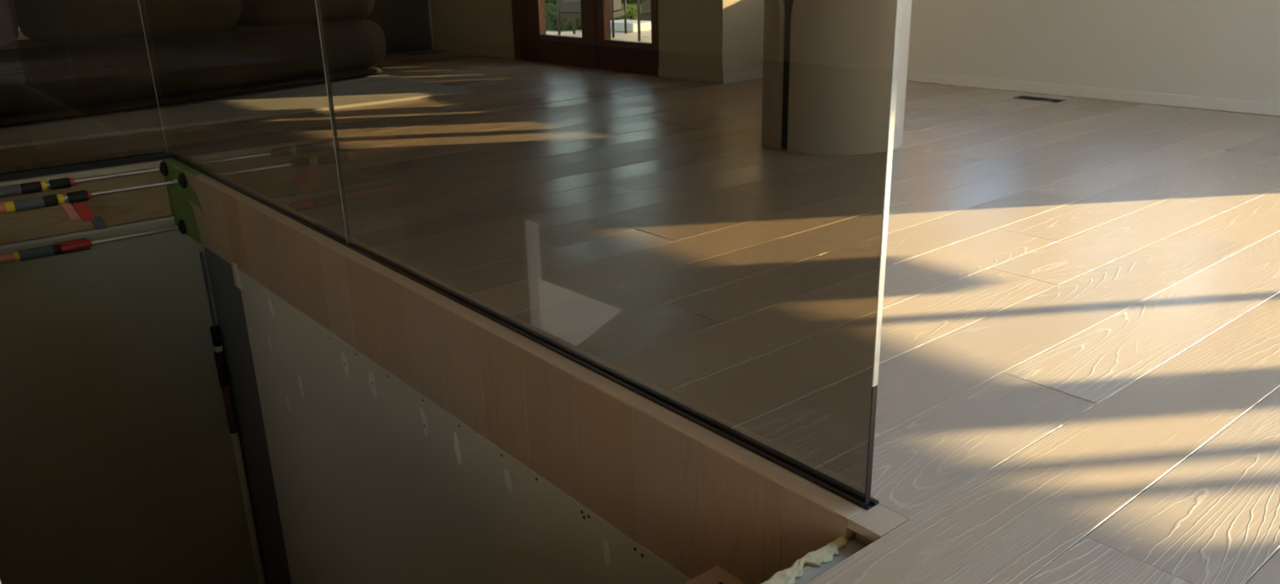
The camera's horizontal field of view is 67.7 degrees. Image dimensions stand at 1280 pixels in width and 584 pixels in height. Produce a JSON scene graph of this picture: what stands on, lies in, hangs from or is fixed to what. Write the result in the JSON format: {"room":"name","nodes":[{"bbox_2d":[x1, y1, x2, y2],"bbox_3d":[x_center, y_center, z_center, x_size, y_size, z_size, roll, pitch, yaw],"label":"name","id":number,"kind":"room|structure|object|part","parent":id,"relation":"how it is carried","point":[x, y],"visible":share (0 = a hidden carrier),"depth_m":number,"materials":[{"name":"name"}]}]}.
{"room":"living room","nodes":[
{"label":"living room","id":0,"kind":"room"},
{"bbox_2d":[0,215,266,583],"bbox_3d":[-2.836,0.865,5.097,1.279,2.450,0.160,-17,24,-36],"label":"wall","id":1,"kind":"structure","parent":0,"point":[118,466],"depth_m":4.99,"materials":[{"name":"paint"}]},
{"bbox_2d":[0,216,174,249],"bbox_3d":[-2.864,-0.253,4.599,1.159,0.014,0.024,-17,24,-36],"label":"trim","id":2,"kind":"structure","parent":1,"relation":"attached to","point":[169,218],"depth_m":4.69,"materials":[{"name":"paint"}]},
{"bbox_2d":[204,246,291,583],"bbox_3d":[-0.821,1.300,3.789,0.080,2.405,4.850,-17,24,-36],"label":"wall","id":3,"kind":"structure","parent":0,"point":[228,300],"depth_m":5.18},
{"bbox_2d":[238,268,691,583],"bbox_3d":[-0.634,1.426,3.420,0.126,2.405,3.390,-17,24,-36],"label":"wall","id":4,"kind":"structure","parent":0,"point":[375,482],"depth_m":3.30,"materials":[{"name":"paint"}]},
{"bbox_2d":[231,262,241,289],"bbox_3d":[-1.791,-0.073,4.232,0.014,0.119,0.050,-17,24,-36],"label":"wood shim","id":5,"kind":"object","parent":4,"relation":"attached to","point":[234,266],"visible":1,"depth_m":4.22,"materials":[{"name":"brown wood"}]},
{"bbox_2d":[0,80,1279,583],"bbox_3d":[-1.022,0.061,3.170,10.243,0.342,13.900,-17,24,-36],"label":"floor","id":6,"kind":"structure","parent":0,"point":[1078,383],"depth_m":2.30,"materials":[{"name":"brown wood"}]},
{"bbox_2d":[0,152,167,182],"bbox_3d":[-3.393,-0.426,4.257,2.395,0.058,0.058,-17,24,-36],"label":"channel","id":7,"kind":"object","parent":6,"relation":"on","point":[121,162],"visible":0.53,"depth_m":4.71,"materials":[{"name":"black metal"}]},
{"bbox_2d":[0,0,167,174],"bbox_3d":[-3.380,-0.955,4.086,2.354,1.058,0.013,-17,24,-36],"label":"glass panel","id":8,"kind":"object","parent":7,"relation":"on","point":[77,83],"visible":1,"depth_m":4.61,"materials":[{"name":"clear glass"}]},
{"bbox_2d":[0,168,173,244],"bbox_3d":[-2.887,-0.388,4.578,1.160,0.250,0.048,-17,24,-36],"label":"joist","id":9,"kind":"object","parent":6,"relation":"attached to","point":[135,206],"visible":0.59,"depth_m":4.71,"materials":[{"name":"brown wood"}]},
{"bbox_2d":[166,161,863,583],"bbox_3d":[-1.013,0.018,3.314,0.046,0.353,4.379,-17,24,-36],"label":"fascia","id":10,"kind":"object","parent":6,"relation":"attached to","point":[700,501],"visible":0.94,"depth_m":2.35,"materials":[{"name":"brown wood"}]},
{"bbox_2d":[0,161,168,198],"bbox_3d":[-2.834,-0.494,4.485,1.135,0.074,0.074,-17,24,-36],"label":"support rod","id":11,"kind":"object","parent":10,"relation":"attached to","point":[13,190],"visible":1,"depth_m":4.52,"materials":[{"name":"silver metal"}]},
{"bbox_2d":[0,173,186,230],"bbox_3d":[-2.628,-0.346,4.273,1.135,0.202,0.074,-17,24,-36],"label":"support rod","id":12,"kind":"object","parent":10,"relation":"attached to","point":[82,209],"visible":1,"depth_m":4.31,"materials":[{"name":"silver metal"}]},
{"bbox_3d":[-2.535,-0.365,4.347,0.079,0.085,0.024,-17,24,-36],"label":"lever","id":13,"kind":"part","parent":12,"relation":"part of","materials":[{"name":"red plastic"}]},
{"bbox_2d":[0,219,186,264],"bbox_3d":[-2.734,-0.199,4.469,1.135,0.074,0.074,-17,24,-36],"label":"support rod","id":14,"kind":"object","parent":10,"relation":"attached to","point":[82,244],"visible":1,"depth_m":4.48,"materials":[{"name":"silver metal"}]},
{"bbox_3d":[-2.687,-0.235,4.498,0.142,0.014,0.020,-17,24,-36],"label":"lever","id":15,"kind":"part","parent":14,"relation":"part of","materials":[{"name":"red plastic"}]},
{"bbox_2d":[162,158,202,244],"bbox_3d":[-2.219,-0.442,4.700,0.047,0.353,0.589,-17,24,-36],"label":"tape","id":16,"kind":"object","parent":10,"relation":"attached to","point":[180,197],"visible":0.9,"depth_m":4.71,"materials":[{"name":"green plastic"}]},
{"bbox_2d":[166,154,879,510],"bbox_3d":[-1.016,-0.163,3.313,0.031,0.023,4.484,-17,24,-36],"label":"channel","id":17,"kind":"object","parent":6,"relation":"on","point":[873,502],"visible":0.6,"depth_m":2.19,"materials":[{"name":"black metal"}]},
{"bbox_2d":[138,0,347,244],"bbox_3d":[-1.740,-0.944,3.950,0.013,1.068,2.273,-17,24,-36],"label":"glass panel","id":18,"kind":"object","parent":17,"relation":"on","point":[241,87],"visible":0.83,"depth_m":3.72,"materials":[{"name":"clear glass"}]},
{"bbox_2d":[315,0,902,504],"bbox_3d":[-0.314,-0.399,2.305,0.013,1.068,2.206,-17,24,-36],"label":"glass panel","id":19,"kind":"object","parent":17,"relation":"on","point":[686,202],"visible":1,"depth_m":1.93,"materials":[{"name":"clear glass"}]},
{"bbox_2d":[759,536,866,583],"bbox_3d":[-0.058,0.590,1.301,1.171,0.063,0.102,-17,24,-36],"label":"subfloor edge","id":20,"kind":"object","parent":6,"relation":"attached to","point":[810,572],"depth_m":1.59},
{"bbox_3d":[0.129,0.498,1.471,0.622,0.011,0.045,-17,24,-36],"label":"foam strip","id":21,"kind":"part","parent":20,"relation":"part of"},
{"bbox_2d":[893,0,911,149],"bbox_3d":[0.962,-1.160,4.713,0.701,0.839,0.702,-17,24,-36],"label":"column","id":22,"kind":"structure","parent":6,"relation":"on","point":[907,4],"depth_m":4.55,"materials":[{"name":"paint"}]},
{"bbox_2d":[1013,95,1065,102],"bbox_3d":[2.525,-1.221,6.031,0.105,0.004,0.294,-17,24,-36],"label":"floor vent","id":23,"kind":"object","parent":6,"relation":"in","point":[1022,96],"visible":1,"depth_m":6.02,"materials":[{"name":"black metal"}]},
{"bbox_2d":[906,0,1279,115],"bbox_3d":[4.269,-1.863,4.050,0.150,3.050,9.300,-17,24,-36],"label":"wall","id":24,"kind":"structure","parent":0,"point":[1219,49],"depth_m":5.84,"materials":[{"name":"paint"}]},
{"bbox_2d":[906,71,1279,116],"bbox_3d":[4.234,-0.722,4.398,0.014,0.067,9.000,-17,24,-36],"label":"baseboard","id":25,"kind":"structure","parent":24,"relation":"attached to","point":[1167,100],"depth_m":5.92,"materials":[{"name":"beige paint"}]},
{"bbox_3d":[-1.409,2.643,3.792,1.800,0.100,5.050,-17,24,-36],"label":"floor","id":26,"kind":"structure","parent":0,"visible":0},
{"bbox_2d":[199,252,265,583],"bbox_3d":[-2.287,0.851,5.398,0.054,2.249,0.054,-2,19,-1],"label":"support pole","id":27,"kind":"object","parent":26,"relation":"on","point":[219,353],"visible":1,"depth_m":5.34,"materials":[{"name":"black metal"}]},
{"bbox_2d":[684,565,745,583],"bbox_3d":[-1.022,1.517,2.916,0.973,2.547,3.080,-17,24,-36],"label":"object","id":28,"kind":"structure","parent":26,"relation":"on","point":[715,575],"depth_m":1.79,"materials":[{"name":"brown wood"}]}
]}

